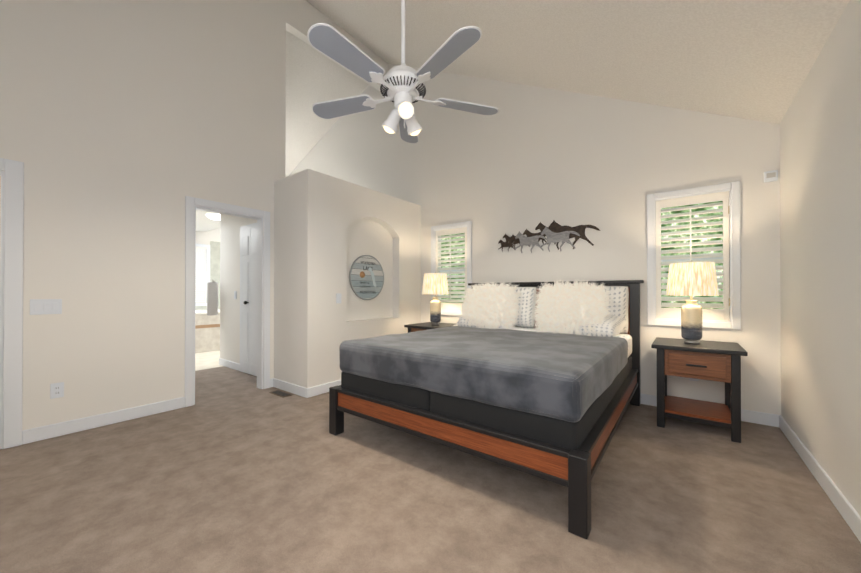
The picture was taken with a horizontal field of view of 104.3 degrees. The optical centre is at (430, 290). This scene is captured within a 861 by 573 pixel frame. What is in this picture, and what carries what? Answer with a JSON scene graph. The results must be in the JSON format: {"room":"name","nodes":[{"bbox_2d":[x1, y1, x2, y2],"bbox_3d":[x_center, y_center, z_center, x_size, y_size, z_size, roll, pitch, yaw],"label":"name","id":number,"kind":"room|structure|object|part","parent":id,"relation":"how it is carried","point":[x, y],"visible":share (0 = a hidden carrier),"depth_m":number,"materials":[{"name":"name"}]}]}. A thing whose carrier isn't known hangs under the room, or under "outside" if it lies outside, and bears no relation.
{"room":"bedroom","nodes":[
{"label":"bedroom","id":0,"kind":"room"},
{"bbox_2d":[0,0,387,430],"bbox_3d":[-2.287,-1.420,3.662,0.120,5.166,5.040,0,0,37],"label":"wall","id":1,"kind":"structure","parent":0,"point":[127,127],"depth_m":2.99,"materials":[{"name":"white paint"}]},
{"bbox_2d":[0,158,23,448],"bbox_3d":[-3.389,0.095,2.184,0.140,2.120,0.925,0,0,37],"label":"door frame","id":2,"kind":"structure","parent":1,"relation":"attached to","point":[13,299],"depth_m":2.47,"materials":[{"name":"white paint"}]},
{"bbox_2d":[30,299,61,314],"bbox_3d":[-2.995,0.127,2.610,0.013,0.118,0.165,0,0,37],"label":"light switch","id":3,"kind":"object","parent":1,"relation":"attached to","point":[44,306],"visible":1,"depth_m":2.60,"materials":[{"name":"white plastic"}]},
{"bbox_2d":[50,382,63,398],"bbox_3d":[-2.959,0.792,2.654,0.012,0.118,0.072,0,0,37],"label":"electrical outlet","id":4,"kind":"object","parent":1,"relation":"attached to","point":[56,390],"visible":1,"depth_m":2.65,"materials":[{"name":"white plastic"}]},
{"bbox_2d":[22,397,184,443],"bbox_3d":[-2.754,1.106,2.921,0.014,0.105,1.025,0,0,37],"label":"baseboard","id":5,"kind":"structure","parent":1,"relation":"attached to","point":[60,429],"depth_m":2.83,"materials":[{"name":"white paint"}]},
{"bbox_2d":[185,196,269,406],"bbox_3d":[-2.232,0.110,3.710,0.140,2.105,0.855,0,0,37],"label":"door frame","id":6,"kind":"structure","parent":1,"relation":"attached to","point":[189,300],"depth_m":3.68,"materials":[{"name":"white paint"}]},
{"bbox_2d":[196,210,207,215],"bbox_3d":[-4.230,-1.676,4.891,4.460,0.710,1.750,0,0,37],"label":"ceiling","id":7,"kind":"structure","parent":0,"point":[198,212],"depth_m":5.66,"materials":[{"name":"white paint"}]},
{"bbox_2d":[196,228,219,302],"bbox_3d":[-5.949,-0.555,6.433,0.150,3.464,5.040,0,0,37],"label":"wall","id":8,"kind":"structure","parent":0,"point":[206,237],"depth_m":7.54,"materials":[{"name":"white paint"}]},
{"bbox_2d":[195,306,206,309],"bbox_3d":[-5.229,0.761,7.242,0.012,0.840,0.810,0,0,37],"label":"tile","id":9,"kind":"structure","parent":8,"relation":"attached to","point":[200,307],"depth_m":7.42,"materials":[{"name":"white tile"}]},
{"bbox_2d":[195,244,209,305],"bbox_3d":[-5.262,-0.344,7.235,0.085,1.370,0.870,0,0,37],"label":"bathroom window","id":10,"kind":"structure","parent":8,"relation":"in","point":[200,296],"depth_m":7.46,"materials":[{"name":"white glass"}]},
{"bbox_2d":[210,241,219,308],"bbox_3d":[-4.674,0.035,7.979,0.012,2.300,1.030,0,0,37],"label":"wall tile","id":11,"kind":"structure","parent":8,"relation":"attached to","point":[215,261],"depth_m":7.66,"materials":[{"name":"white tile"}]},
{"bbox_2d":[196,212,219,231],"bbox_3d":[-4.191,-1.668,6.399,2.700,0.710,0.700,0,0,37],"label":"ceiling","id":12,"kind":"structure","parent":0,"point":[204,223],"depth_m":6.56,"materials":[{"name":"white paint"}]},
{"bbox_2d":[206,214,219,219],"bbox_3d":[-3.764,-1.278,5.885,0.300,0.074,0.300,0,0,37],"label":"dome light","id":13,"kind":"object","parent":12,"relation":"attached to","point":[214,216],"visible":0.79,"depth_m":5.79,"materials":[{"name":"white glass"}]},
{"bbox_2d":[195,350,221,370],"bbox_3d":[-4.821,1.222,5.569,3.080,0.100,5.440,0,0,37],"label":"floor","id":14,"kind":"structure","parent":0,"point":[206,360],"depth_m":5.61,"materials":[{"name":"beige tile"}]},
{"bbox_2d":[195,309,219,352],"bbox_3d":[-4.699,0.802,6.884,1.250,0.755,1.920,0,0,37],"label":"bathtub","id":15,"kind":"object","parent":14,"relation":"on","point":[207,333],"visible":0.08,"depth_m":6.43,"materials":[{"name":"tile"}]},
{"bbox_2d":[220,214,256,363],"bbox_3d":[-2.022,-0.073,5.462,1.880,2.489,1.840,0,0,37],"label":"wall","id":16,"kind":"structure","parent":0,"point":[230,225],"depth_m":5.07,"materials":[{"name":"white paint"}]},
{"bbox_2d":[207,280,217,315],"bbox_3d":[-3.410,0.111,5.239,0.064,0.560,0.150,0,0,37],"label":"hanging towel","id":17,"kind":"object","parent":16,"relation":"hanging from","point":[212,297],"visible":1,"depth_m":5.21,"materials":[{"name":"white fabric"}]},
{"bbox_2d":[219,358,239,370],"bbox_3d":[-3.040,1.117,5.064,0.730,0.105,0.014,0,0,37],"label":"baseboard","id":18,"kind":"structure","parent":16,"relation":"attached to","point":[229,364],"depth_m":5.05,"materials":[{"name":"white paint"}]},
{"bbox_2d":[240,226,241,371],"bbox_3d":[-2.727,0.124,4.828,0.060,2.090,0.020,0,0,37],"label":"trim","id":19,"kind":"structure","parent":16,"relation":"attached to","point":[240,290],"depth_m":4.82,"materials":[{"name":"white paint"}]},
{"bbox_2d":[240,227,256,375],"bbox_3d":[-2.497,0.149,4.602,0.580,2.013,0.094,0,0,37],"label":"closet door","id":20,"kind":"structure","parent":16,"relation":"in","point":[248,361],"depth_m":4.63,"materials":[{"name":"white paint"}]},
{"bbox_3d":[-2.605,-0.622,4.705,0.178,0.260,0.007,0,0,37],"label":"panel","id":21,"kind":"part","parent":20,"relation":"part of","materials":[{"name":"white paint"}]},
{"bbox_3d":[-2.605,-0.092,4.702,0.178,0.600,0.007,0,0,37],"label":"panel","id":22,"kind":"part","parent":20,"relation":"part of","materials":[{"name":"white paint"}]},
{"bbox_3d":[-2.605,0.658,4.699,0.178,0.700,0.007,0,0,37],"label":"panel","id":23,"kind":"part","parent":20,"relation":"part of","materials":[{"name":"white paint"}]},
{"bbox_3d":[-2.372,0.657,4.522,0.178,0.700,0.007,0,0,37],"label":"panel","id":24,"kind":"part","parent":20,"relation":"part of","materials":[{"name":"white paint"}]},
{"bbox_3d":[-2.372,-0.623,4.529,0.178,0.260,0.007,0,0,37],"label":"panel","id":25,"kind":"part","parent":20,"relation":"part of","materials":[{"name":"white paint"}]},
{"bbox_3d":[-2.372,-0.093,4.526,0.178,0.600,0.007,0,0,37],"label":"panel","id":26,"kind":"part","parent":20,"relation":"part of","materials":[{"name":"white paint"}]},
{"bbox_2d":[242,223,256,229],"bbox_3d":[-2.472,-0.892,4.640,0.580,0.060,0.020,0,0,37],"label":"trim","id":27,"kind":"structure","parent":16,"relation":"attached to","point":[249,226],"depth_m":4.67,"materials":[{"name":"white paint"}]},
{"bbox_2d":[286,30,368,176],"bbox_3d":[-4.144,-2.970,5.077,4.780,2.112,5.340,0,0,37],"label":"ceiling","id":28,"kind":"structure","parent":0,"point":[313,75],"depth_m":5.78,"materials":[{"name":"paint"}]},
{"bbox_2d":[274,171,392,385],"bbox_3d":[-1.078,-0.077,4.671,0.580,2.490,1.960,0,0,37],"label":"wall","id":29,"kind":"structure","parent":0,"point":[369,237],"depth_m":3.98,"materials":[{"name":"white paint"}]},
{"bbox_2d":[273,378,307,397],"bbox_3d":[-1.617,1.111,3.835,0.724,0.105,0.014,0,0,37],"label":"baseboard","id":30,"kind":"structure","parent":29,"relation":"attached to","point":[291,388],"depth_m":3.81,"materials":[{"name":"white paint"}]},
{"bbox_2d":[349,255,383,299],"bbox_3d":[-0.842,-0.173,4.480,0.026,0.600,0.600,0,0,37],"label":"round sign","id":31,"kind":"object","parent":29,"relation":"attached to","point":[366,276],"visible":1,"depth_m":4.46,"materials":[{"name":"multicoloured wood"}]},
{"bbox_2d":[301,169,420,387],"bbox_3d":[-0.795,-0.078,4.457,0.130,2.490,1.960,0,0,37],"label":"wall","id":32,"kind":"structure","parent":0,"point":[333,209],"depth_m":3.95,"materials":[{"name":"white paint"}]},
{"bbox_2d":[308,380,340,397],"bbox_3d":[-0.742,1.114,4.402,0.014,0.105,1.946,0,0,37],"label":"baseboard","id":33,"kind":"structure","parent":32,"relation":"attached to","point":[318,390],"depth_m":3.75,"materials":[{"name":"white paint"}]},
{"bbox_2d":[336,293,340,302],"bbox_3d":[-1.082,0.094,3.958,0.013,0.118,0.072,0,0,37],"label":"switch box","id":34,"kind":"object","parent":32,"relation":"attached to","point":[338,297],"visible":1,"depth_m":3.95,"materials":[{"name":"white plastic"}]},
{"bbox_2d":[0,366,860,572],"bbox_3d":[-0.996,1.208,2.670,6.520,0.100,5.440,0,0,37],"label":"floor carpet","id":35,"kind":"object","parent":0,"point":[233,471],"visible":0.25,"depth_m":1.82,"materials":[{"name":"beige carpet"}]},
{"bbox_2d":[269,390,291,397],"bbox_3d":[-1.685,1.159,3.764,0.300,0.008,0.110,0,0,37],"label":"floor air vent","id":36,"kind":"object","parent":35,"relation":"on","point":[280,393],"visible":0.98,"depth_m":3.75,"materials":[{"name":"brown metal"}]},
{"bbox_2d":[404,322,455,332],"bbox_3d":[0.051,0.817,4.592,0.600,0.700,0.575,0,0,37],"label":"nightstand","id":37,"kind":"object","parent":35,"relation":"on","point":[419,326],"visible":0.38,"depth_m":4.46,"materials":[{"name":"black paint"}]},
{"bbox_2d":[422,272,448,324],"bbox_3d":[0.068,0.103,4.593,0.364,0.726,0.364,0,0,37],"label":"lamp","id":38,"kind":"object","parent":37,"relation":"on","point":[435,283],"visible":1,"depth_m":4.48,"materials":[{"name":"beige fabric"}]},
{"bbox_3d":[0.068,-0.088,4.593,0.364,0.280,0.364,0,0,37],"label":"lamp shade","id":39,"kind":"part","parent":38,"relation":"part of","materials":[{"name":"fabric"}]},
{"bbox_2d":[329,278,643,538],"bbox_3d":[0.662,0.527,3.073,2.010,1.265,2.360,0,0,37],"label":"bed","id":40,"kind":"object","parent":35,"relation":"on","point":[541,380],"visible":1,"depth_m":2.23,"materials":[{"name":"grey fabric"}]},
{"bbox_3d":[-0.764,0.973,2.725,0.085,0.370,0.085,0,0,37],"label":"post","id":41,"kind":"part","parent":40,"relation":"part of","materials":[{"name":"black paint"}]},
{"bbox_2d":[339,326,627,422],"bbox_3d":[0.507,0.546,2.869,1.874,0.272,1.762,0,0,37],"label":"blanket","id":42,"kind":"object","parent":40,"relation":"on","point":[543,375],"depth_m":2.16,"materials":[{"name":"fabric"}]},
{"bbox_3d":[0.661,0.547,3.072,1.824,0.220,2.207,0,0,37],"label":"mattress","id":43,"kind":"part","parent":40,"relation":"part of","materials":[{"name":"fabric"}]},
{"bbox_3d":[0.715,0.967,1.604,0.085,0.370,0.085,0,0,37],"label":"post","id":44,"kind":"part","parent":40,"relation":"part of","materials":[{"name":"black paint"}]},
{"bbox_3d":[2.089,0.544,3.420,0.085,1.235,0.085,0,0,37],"label":"post","id":45,"kind":"part","parent":40,"relation":"part of","materials":[{"name":"black paint"}]},
{"bbox_2d":[651,337,747,442],"bbox_3d":[2.291,0.809,2.895,0.600,0.700,0.575,0,0,37],"label":"nightstand","id":46,"kind":"object","parent":35,"relation":"on","point":[719,361],"visible":0.98,"depth_m":2.73,"materials":[{"name":"black paint"}]},
{"bbox_3d":[1.966,0.826,2.859,0.055,0.666,0.055,0,0,37],"label":"leg","id":47,"kind":"part","parent":46,"relation":"part of","materials":[{"name":"black paint"}]},
{"bbox_3d":[2.256,0.827,3.241,0.055,0.666,0.055,0,0,37],"label":"leg","id":48,"kind":"part","parent":46,"relation":"part of","materials":[{"name":"black paint"}]},
{"bbox_2d":[666,260,718,343],"bbox_3d":[2.276,0.095,2.920,0.364,0.726,0.364,0,0,37],"label":"lamp","id":49,"kind":"object","parent":46,"relation":"on","point":[691,278],"visible":1,"depth_m":2.85,"materials":[{"name":"beige fabric"}]},
{"bbox_3d":[2.276,-0.096,2.921,0.364,0.280,0.364,0,0,37],"label":"lamp shade","id":50,"kind":"part","parent":49,"relation":"part of","materials":[{"name":"fabric"}]},
{"bbox_3d":[2.141,0.601,2.698,0.364,0.163,0.016,0,0,37],"label":"drawer","id":51,"kind":"part","parent":46,"relation":"part of","materials":[{"name":"brown wood"}]},
{"bbox_3d":[2.634,0.826,2.955,0.055,0.666,0.055,0,0,37],"label":"leg","id":52,"kind":"part","parent":46,"relation":"part of","materials":[{"name":"black paint"}]},
{"bbox_3d":[2.344,0.824,2.572,0.055,0.666,0.055,0,0,37],"label":"leg","id":53,"kind":"part","parent":46,"relation":"part of","materials":[{"name":"black paint"}]},
{"bbox_2d":[289,64,780,414],"bbox_3d":[-0.676,-1.410,5.697,9.550,5.166,0.150,0,0,37],"label":"wall","id":54,"kind":"structure","parent":0,"point":[528,158],"depth_m":3.83,"materials":[{"name":"white paint"}]},
{"bbox_2d":[434,230,435,296],"bbox_3d":[0.074,-0.303,5.040,0.012,1.205,0.042,0,0,37],"label":"left window lip","id":55,"kind":"object","parent":54,"relation":"attached to","point":[434,253],"visible":0.36,"depth_m":5.03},
{"bbox_2d":[435,226,466,230],"bbox_3d":[0.301,-0.900,4.872,0.556,0.012,0.042,0,0,37],"label":"top lip of the left window","id":56,"kind":"object","parent":54,"relation":"attached to","point":[450,228],"visible":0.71,"depth_m":4.85,"materials":[{"name":"white paint"}]},
{"bbox_2d":[431,221,471,315],"bbox_3d":[0.297,-0.304,4.864,0.700,1.325,0.050,0,0,37],"label":"window","id":57,"kind":"structure","parent":54,"relation":"in","point":[469,251],"depth_m":4.77,"materials":[{"name":"white paint"}]},
{"bbox_3d":[0.034,-0.303,5.046,0.060,1.325,0.022,0,0,37],"label":"left window casing","id":58,"kind":"part","parent":57,"relation":"part of","materials":[{"name":"white wood"}]},
{"bbox_2d":[436,231,438,299],"bbox_3d":[0.100,-0.303,5.027,0.042,1.177,0.028,0,0,37],"label":"stile","id":59,"kind":"object","parent":57,"relation":"attached to","point":[437,256],"visible":0.44,"depth_m":5.02,"materials":[{"name":"white wood"}]},
{"bbox_3d":[0.288,-0.936,4.856,0.580,0.060,0.022,0,0,37],"label":"left window top casing","id":60,"kind":"part","parent":57,"relation":"part of","materials":[{"name":"white wood"}]},
{"bbox_2d":[450,236,450,300],"bbox_3d":[0.285,-0.319,4.848,0.012,0.937,0.010,0,0,37],"label":"tilt rod","id":61,"kind":"object","parent":57,"relation":"attached to","point":[450,268],"visible":0.86,"depth_m":4.84,"materials":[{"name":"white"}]},
{"bbox_2d":[437,234,464,302],"bbox_3d":[0.306,-0.319,4.876,0.464,0.980,0.059,0,0,37],"label":"louvers","id":62,"kind":"object","parent":57,"relation":"attached to","point":[454,276],"visible":0.67,"depth_m":4.84,"materials":[{"name":"white wood"}]},
{"bbox_3d":[0.304,-0.855,4.875,0.468,0.075,0.028,0,0,37],"label":"left window top rail","id":63,"kind":"part","parent":57,"relation":"part of","materials":[{"name":"white wood"}]},
{"bbox_3d":[0.288,0.329,4.849,0.580,0.060,0.022,0,0,37],"label":"left window casing","id":64,"kind":"part","parent":57,"relation":"part of","materials":[{"name":"white wood"}]},
{"bbox_3d":[0.304,0.232,4.870,0.468,0.105,0.028,0,0,37],"label":"left window bottom rail","id":65,"kind":"part","parent":57,"relation":"part of","materials":[{"name":"white wood"}]},
{"bbox_3d":[0.507,-0.304,4.719,0.042,1.177,0.028,0,0,37],"label":"left window stile","id":66,"kind":"part","parent":57,"relation":"part of","materials":[{"name":"white wood"}]},
{"bbox_2d":[440,269,464,271],"bbox_3d":[0.371,-0.303,4.961,0.580,0.040,0.030,0,0,37],"label":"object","id":67,"kind":"structure","parent":54,"relation":"in","point":[452,270],"depth_m":4.97,"materials":[{"name":"white paint"}]},
{"bbox_2d":[498,220,599,252],"bbox_3d":[1.374,-0.648,4.025,1.212,0.385,0.023,0,0,37],"label":"metal wall art","id":68,"kind":"object","parent":54,"relation":"attached to","point":[554,232],"visible":0.96,"depth_m":3.99},
{"bbox_2d":[654,200,655,318],"bbox_3d":[2.266,-0.311,3.379,0.012,1.205,0.042,0,0,37],"label":"right window lip","id":69,"kind":"object","parent":54,"relation":"attached to","point":[654,259],"visible":0.86,"depth_m":3.36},
{"bbox_2d":[655,189,728,200],"bbox_3d":[2.492,-0.909,3.211,0.556,0.012,0.042,0,0,37],"label":"right window top lip","id":70,"kind":"object","parent":54,"relation":"attached to","point":[692,195],"visible":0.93,"depth_m":3.18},
{"bbox_2d":[661,257,722,261],"bbox_3d":[2.562,-0.312,3.300,0.580,0.040,0.030,0,0,37],"label":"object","id":71,"kind":"structure","parent":54,"relation":"in","point":[688,259],"depth_m":3.27,"materials":[{"name":"white paint"}]},
{"bbox_2d":[656,318,729,322],"bbox_3d":[2.492,0.284,3.205,0.556,0.012,0.042,0,0,37],"label":"right window lip","id":72,"kind":"object","parent":54,"relation":"attached to","point":[702,320],"visible":0.71,"depth_m":3.12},
{"bbox_2d":[647,181,740,329],"bbox_3d":[2.489,-0.312,3.203,0.700,1.325,0.050,0,0,37],"label":"window","id":73,"kind":"structure","parent":54,"relation":"in","point":[736,255],"depth_m":3.13,"materials":[{"name":"white paint"}]},
{"bbox_3d":[2.225,-0.311,3.385,0.060,1.325,0.022,0,0,37],"label":"right window casing","id":74,"kind":"part","parent":73,"relation":"part of","materials":[{"name":"white wood"}]},
{"bbox_2d":[656,200,660,317],"bbox_3d":[2.292,-0.311,3.366,0.042,1.177,0.028,0,0,37],"label":"stile","id":75,"kind":"object","parent":73,"relation":"attached to","point":[658,259],"visible":0.96,"depth_m":3.35,"materials":[{"name":"white wood"}]},
{"bbox_2d":[690,207,691,259],"bbox_3d":[2.477,-0.327,3.187,0.012,0.937,0.010,0,0,37],"label":"tilt rod","id":76,"kind":"object","parent":73,"relation":"attached to","point":[690,235],"visible":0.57,"depth_m":3.19,"materials":[{"name":"white plastic"}]},
{"bbox_3d":[2.495,0.224,3.209,0.468,0.105,0.028,0,0,37],"label":"right window bottom rail","id":77,"kind":"part","parent":73,"relation":"part of","materials":[{"name":"white wood"}]},
{"bbox_3d":[2.495,-0.863,3.215,0.468,0.075,0.028,0,0,37],"label":"right window top rail","id":78,"kind":"part","parent":73,"relation":"part of","materials":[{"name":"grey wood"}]},
{"bbox_3d":[2.480,-0.945,3.195,0.580,0.060,0.022,0,0,37],"label":"right window top casing","id":79,"kind":"part","parent":73,"relation":"part of","materials":[{"name":"white wood"}]},
{"bbox_3d":[2.480,0.320,3.189,0.580,0.060,0.022,0,0,37],"label":"right window casing","id":80,"kind":"part","parent":73,"relation":"part of","materials":[{"name":"white wood"}]},
{"bbox_2d":[640,393,779,427],"bbox_3d":[1.403,1.112,4.006,3.910,0.105,0.014,0,0,37],"label":"baseboard","id":81,"kind":"structure","parent":54,"relation":"attached to","point":[762,418],"depth_m":2.93,"materials":[{"name":"white paint"}]},
{"bbox_2d":[723,189,731,322],"bbox_3d":[2.701,-0.313,3.050,0.056,1.205,0.042,0,0,37],"label":"right window lip","id":82,"kind":"object","parent":54,"relation":"attached to","point":[730,282],"depth_m":3.04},
{"bbox_2d":[661,202,722,307],"bbox_3d":[2.498,-0.327,3.215,0.464,0.980,0.059,0,0,37],"label":"louvers","id":83,"kind":"object","parent":82,"relation":"attached to","point":[712,299],"visible":0.6,"depth_m":3.20,"materials":[{"name":"white"}]},
{"bbox_3d":[2.699,-0.313,3.058,0.042,1.177,0.028,0,0,37],"label":"right window stile","id":84,"kind":"part","parent":82,"relation":"part of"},
{"bbox_2d":[764,170,777,182],"bbox_3d":[2.910,-0.977,2.864,0.085,0.090,0.032,0,0,37],"label":"sensor","id":85,"kind":"object","parent":54,"relation":"attached to","point":[770,176],"visible":0.98,"depth_m":2.85,"materials":[{"name":"white plastic"}]},
{"bbox_2d":[767,172,775,177],"bbox_3d":[2.901,-0.982,2.852,0.055,0.040,0.002,0,0,37],"label":"grille","id":86,"kind":"object","parent":85,"relation":"attached to","point":[769,174],"depth_m":2.85,"materials":[{"name":"grey plastic"}]},
{"bbox_2d":[306,0,849,123],"bbox_3d":[-0.338,-2.688,2.192,4.770,2.704,5.340,0,0,37],"label":"ceiling","id":87,"kind":"structure","parent":0,"point":[755,60],"depth_m":2.77,"materials":[{"name":"paint"}]},
{"bbox_2d":[780,0,860,515],"bbox_3d":[1.458,-0.198,0.724,0.150,2.690,5.190,0,0,37],"label":"wall","id":88,"kind":"structure","parent":0,"point":[820,205],"depth_m":1.92,"materials":[{"name":"white paint"}]},
{"bbox_2d":[779,415,860,542],"bbox_3d":[1.433,1.095,0.821,0.014,0.105,5.026,0,0,37],"label":"baseboard","id":89,"kind":"structure","parent":88,"relation":"attached to","point":[850,515],"depth_m":1.90,"materials":[{"name":"white paint"}]},
{"label":"outside","id":90,"kind":"structure","parent":0,"visible":0},
{"bbox_2d":[441,201,722,308],"bbox_3d":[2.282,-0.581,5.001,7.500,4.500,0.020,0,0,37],"label":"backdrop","id":91,"kind":"structure","parent":90,"point":[694,228],"depth_m":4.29,"materials":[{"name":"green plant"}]},
{"bbox_3d":[-0.173,-2.417,2.135,0.150,0.170,0.150,0,0,37],"label":"fan","id":92,"kind":"object","parent":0,"visible":0},
{"bbox_2d":[401,0,404,62],"bbox_3d":[-0.173,-1.879,2.132,0.026,0.987,0.026,0,0,37],"label":"rod","id":93,"kind":"object","parent":92,"relation":"hanging from","point":[402,31],"depth_m":2.12,"materials":[{"name":"white metal"}]},
{"bbox_2d":[380,65,425,102],"bbox_3d":[-0.173,-1.315,2.129,0.294,0.145,0.294,0,0,37],"label":"motor","id":94,"kind":"object","parent":93,"relation":"hanging from","point":[403,71],"depth_m":2.02,"materials":[{"name":"white metal"}]},
{"bbox_3d":[-0.173,-1.259,2.129,0.294,0.033,0.294,0,0,37],"label":"fan vent slots","id":95,"kind":"part","parent":94,"relation":"part of","materials":[{"name":"white metal"}]},
{"bbox_2d":[389,85,416,101],"bbox_3d":[-0.173,-1.242,2.129,0.180,0.014,0.180,0,0,37],"label":"flywheel","id":96,"kind":"object","parent":94,"relation":"attached to","point":[413,93],"visible":0.52,"depth_m":2.08,"materials":[{"name":"white metal"}]},
{"bbox_2d":[362,98,392,107],"bbox_3d":[-0.349,-1.232,2.181,0.209,0.022,0.101,0,0,37],"label":"iron","id":97,"kind":"object","parent":96,"relation":"attached to","point":[371,103],"visible":1,"depth_m":2.18,"materials":[{"name":"white metal"}]},
{"bbox_2d":[312,94,375,118],"bbox_3d":[-0.590,-1.240,2.272,0.473,0.037,0.185,0,0,20],"label":"blade","id":98,"kind":"object","parent":97,"relation":"attached to","point":[332,109],"depth_m":2.26,"materials":[{"name":"grey wood"}]},
{"bbox_3d":[-0.590,-1.240,2.271,0.464,0.036,0.154,0,0,16],"label":"fan blade rim","id":99,"kind":"part","parent":98,"relation":"part of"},
{"bbox_2d":[369,72,396,91],"bbox_3d":[-0.280,-1.233,1.979,0.082,0.022,0.217,0,0,37],"label":"iron","id":100,"kind":"object","parent":96,"relation":"attached to","point":[376,77],"visible":1,"depth_m":1.95,"materials":[{"name":"white metal"}]},
{"bbox_2d":[307,23,384,82],"bbox_3d":[-0.431,-1.242,1.772,0.154,0.037,0.464,0,0,37],"label":"blade","id":101,"kind":"object","parent":100,"relation":"attached to","point":[333,44],"depth_m":1.73,"materials":[{"name":"grey wood"}]},
{"bbox_3d":[-0.431,-1.243,1.772,0.154,0.036,0.464,0,0,37],"label":"fan blade rim","id":102,"kind":"part","parent":101,"relation":"part of","materials":[{"name":"white wood"}]},
{"bbox_2d":[394,91,411,105],"bbox_3d":[-0.173,-1.201,2.128,0.116,0.072,0.116,0,0,37],"label":"housing","id":103,"kind":"object","parent":96,"relation":"attached to","point":[400,96],"visible":0.65,"depth_m":2.08,"materials":[{"name":"white metal"}]},
{"bbox_2d":[408,72,430,91],"bbox_3d":[-0.070,-1.233,1.977,0.211,0.022,0.096,0,0,37],"label":"iron","id":104,"kind":"object","parent":96,"relation":"attached to","point":[424,77],"visible":1,"depth_m":1.95,"materials":[{"name":"white metal"}]},
{"bbox_2d":[415,26,481,78],"bbox_3d":[0.088,-1.242,1.774,0.154,0.037,0.464,0,0,-34],"label":"blade","id":105,"kind":"object","parent":104,"relation":"attached to","point":[455,46],"depth_m":1.72,"materials":[{"name":"grey wood"}]},
{"bbox_3d":[0.088,-1.243,1.774,0.154,0.036,0.464,0,0,-34],"label":"fan blade rim","id":106,"kind":"part","parent":105,"relation":"part of","materials":[{"name":"white wood"}]},
{"bbox_2d":[414,98,445,105],"bbox_3d":[-0.003,-1.232,2.185,0.137,0.022,0.185,0,0,37],"label":"iron","id":107,"kind":"object","parent":96,"relation":"attached to","point":[437,102],"visible":0.96,"depth_m":2.18,"materials":[{"name":"white metal"}]},
{"bbox_2d":[434,98,498,114],"bbox_3d":[0.248,-1.240,2.258,0.473,0.037,0.185,0,0,-16],"label":"blade","id":108,"kind":"object","parent":107,"relation":"attached to","point":[476,109],"depth_m":2.25,"materials":[{"name":"grey wood"}]},
{"bbox_3d":[0.248,-1.241,2.258,0.464,0.036,0.154,0,0,-20],"label":"fan blade rim","id":109,"kind":"part","parent":108,"relation":"part of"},
{"bbox_3d":[-0.173,-1.231,2.307,0.142,0.022,0.181,0,0,37],"label":"iron","id":110,"kind":"object","parent":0,"visible":0},
{"bbox_2d":[399,118,417,142],"bbox_3d":[-0.177,-1.236,2.569,0.140,0.032,0.450,0,0,2],"label":"blade","id":111,"kind":"object","parent":110,"relation":"attached to","point":[405,136],"visible":0.58,"depth_m":2.66,"materials":[{"name":"grey wood"}]},
{"bbox_3d":[-0.173,-1.149,2.128,0.100,0.032,0.100,0,0,37],"label":"fan light","id":112,"kind":"object","parent":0,"visible":0},
{"bbox_2d":[382,101,421,134],"bbox_3d":[-0.169,-1.090,2.130,0.282,0.154,0.274,0,0,37],"label":"lights","id":113,"kind":"object","parent":112,"relation":"attached to","point":[391,122],"visible":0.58,"depth_m":2.12,"materials":[{"name":"white glass"}]},
{"bbox_2d":[384,126,393,133],"bbox_3d":[-0.260,-1.049,2.156,0.082,0.070,0.083,0,0,37],"label":"light","id":114,"kind":"object","parent":113,"relation":"attached to","point":[388,130],"visible":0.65,"depth_m":2.14,"materials":[{"name":"white glass"}]},
{"bbox_2d":[399,102,412,117],"bbox_3d":[-0.147,-1.081,2.006,0.081,0.080,0.082,0,0,37],"label":"light","id":115,"kind":"object","parent":113,"relation":"attached to","point":[405,109],"visible":1,"depth_m":1.98,"materials":[{"name":"white glass"}]},
{"bbox_2d":[410,129,420,135],"bbox_3d":[-0.105,-1.048,2.189,0.082,0.070,0.082,0,0,37],"label":"light","id":116,"kind":"object","parent":113,"relation":"attached to","point":[415,133],"visible":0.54,"depth_m":2.18,"materials":[{"name":"white glass"}]}
]}

